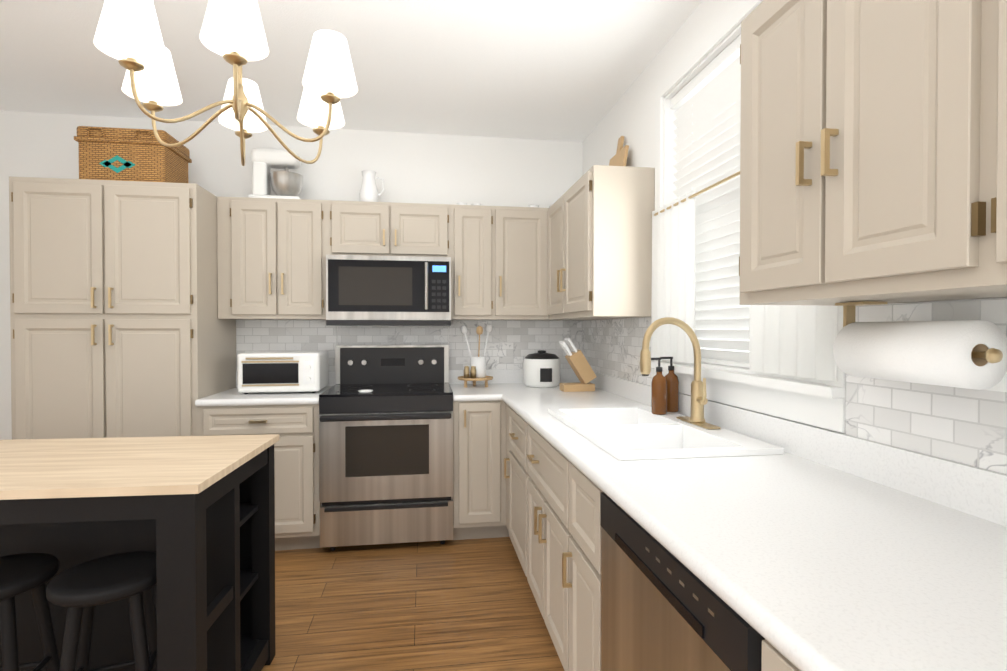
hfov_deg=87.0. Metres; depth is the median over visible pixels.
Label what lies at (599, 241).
upper cabinet
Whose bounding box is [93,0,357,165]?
chandelier
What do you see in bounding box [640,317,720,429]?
faucet
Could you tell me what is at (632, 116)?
wall
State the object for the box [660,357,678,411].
soap bottle
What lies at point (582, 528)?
base cabinet
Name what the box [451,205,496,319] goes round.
upper cabinet
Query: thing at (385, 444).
range
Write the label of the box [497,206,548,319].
upper cabinet
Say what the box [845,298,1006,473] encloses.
tile backsplash
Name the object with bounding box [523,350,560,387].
rice cooker
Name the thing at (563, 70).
ceiling
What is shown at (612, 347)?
tile backsplash
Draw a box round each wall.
[0,111,579,439]
[580,0,1006,433]
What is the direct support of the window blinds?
attached to the window
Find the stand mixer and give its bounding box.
[248,148,302,198]
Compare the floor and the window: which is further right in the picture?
the window
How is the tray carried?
on the countertop at (479, 392)
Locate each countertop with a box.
[0,434,278,501]
[195,371,335,406]
[449,369,494,401]
[495,369,1006,670]
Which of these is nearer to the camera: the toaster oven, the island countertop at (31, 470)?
the island countertop at (31, 470)
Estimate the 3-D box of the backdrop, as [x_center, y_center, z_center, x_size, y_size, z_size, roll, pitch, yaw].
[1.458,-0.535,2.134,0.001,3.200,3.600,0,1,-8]
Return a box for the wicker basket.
[74,126,191,182]
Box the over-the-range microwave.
[326,255,450,325]
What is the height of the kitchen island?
0.848 m
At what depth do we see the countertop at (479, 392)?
3.49 m
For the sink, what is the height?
0.190 m
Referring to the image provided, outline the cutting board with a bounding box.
[609,136,628,165]
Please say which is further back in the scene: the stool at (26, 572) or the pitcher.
the pitcher
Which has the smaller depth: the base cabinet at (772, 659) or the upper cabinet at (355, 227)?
the base cabinet at (772, 659)
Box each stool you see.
[0,553,59,670]
[46,551,156,670]
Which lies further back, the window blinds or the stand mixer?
the stand mixer
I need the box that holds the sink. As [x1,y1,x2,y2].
[548,406,783,460]
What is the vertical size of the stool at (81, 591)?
0.624 m
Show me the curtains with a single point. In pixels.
(794, 340)
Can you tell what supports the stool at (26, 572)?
on the floor
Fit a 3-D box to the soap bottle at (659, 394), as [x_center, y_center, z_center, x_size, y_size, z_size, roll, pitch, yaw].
[0.670,0.219,2.314,0.082,0.245,0.066,0,1,-8]
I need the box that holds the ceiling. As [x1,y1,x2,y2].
[0,0,701,141]
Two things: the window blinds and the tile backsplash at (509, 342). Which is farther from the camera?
the tile backsplash at (509, 342)
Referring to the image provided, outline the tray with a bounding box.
[458,324,492,387]
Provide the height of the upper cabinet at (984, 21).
0.746 m
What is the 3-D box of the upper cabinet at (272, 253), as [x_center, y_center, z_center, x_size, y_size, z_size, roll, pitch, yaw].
[-1.447,-0.478,3.445,0.655,0.746,0.346,0,1,-8]
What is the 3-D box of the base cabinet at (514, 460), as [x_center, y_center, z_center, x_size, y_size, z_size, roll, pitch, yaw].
[0.407,0.828,2.785,0.686,0.860,0.534,0,1,-8]
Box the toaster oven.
[237,351,328,393]
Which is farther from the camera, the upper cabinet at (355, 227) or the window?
the upper cabinet at (355, 227)
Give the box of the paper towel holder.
[833,301,1006,391]
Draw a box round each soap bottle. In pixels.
[651,358,666,414]
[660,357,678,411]
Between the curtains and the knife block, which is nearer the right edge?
the curtains
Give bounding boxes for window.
[651,0,845,432]
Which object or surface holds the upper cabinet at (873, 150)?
attached to the wall at (632, 116)
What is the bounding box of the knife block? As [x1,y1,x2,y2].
[559,338,596,391]
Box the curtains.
[651,171,836,380]
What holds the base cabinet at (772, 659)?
on the floor
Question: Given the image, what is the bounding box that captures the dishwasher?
[600,492,764,670]
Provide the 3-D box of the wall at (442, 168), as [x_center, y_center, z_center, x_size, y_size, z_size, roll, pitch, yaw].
[-1.648,-0.088,3.678,4.470,2.670,0.160,0,1,-8]
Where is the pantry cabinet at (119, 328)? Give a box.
[9,177,235,439]
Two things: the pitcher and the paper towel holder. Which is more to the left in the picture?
the pitcher
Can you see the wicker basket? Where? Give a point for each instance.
(123, 154)
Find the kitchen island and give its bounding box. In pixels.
[0,446,274,670]
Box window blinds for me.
[670,34,749,367]
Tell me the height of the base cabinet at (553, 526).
0.860 m
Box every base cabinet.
[198,404,322,550]
[453,401,508,539]
[504,404,523,570]
[524,420,563,667]
[564,457,602,670]
[762,639,799,670]
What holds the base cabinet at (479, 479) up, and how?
on the floor
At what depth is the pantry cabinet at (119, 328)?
2.88 m
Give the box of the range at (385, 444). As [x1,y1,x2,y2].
[319,345,452,550]
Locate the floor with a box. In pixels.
[262,537,563,670]
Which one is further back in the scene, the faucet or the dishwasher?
the faucet
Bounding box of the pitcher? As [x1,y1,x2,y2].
[359,170,384,201]
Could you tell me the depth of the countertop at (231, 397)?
3.02 m
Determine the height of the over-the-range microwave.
0.431 m
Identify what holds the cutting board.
on the upper cabinet at (599, 241)
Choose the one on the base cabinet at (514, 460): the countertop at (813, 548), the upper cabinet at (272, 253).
the countertop at (813, 548)
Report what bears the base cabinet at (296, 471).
on the floor
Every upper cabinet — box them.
[217,196,328,319]
[329,200,452,259]
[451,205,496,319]
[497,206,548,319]
[547,165,654,319]
[739,0,1006,305]
[963,0,1006,295]
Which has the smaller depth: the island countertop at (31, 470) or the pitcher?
the island countertop at (31, 470)
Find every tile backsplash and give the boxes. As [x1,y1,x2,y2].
[236,320,579,371]
[580,317,654,385]
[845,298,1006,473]

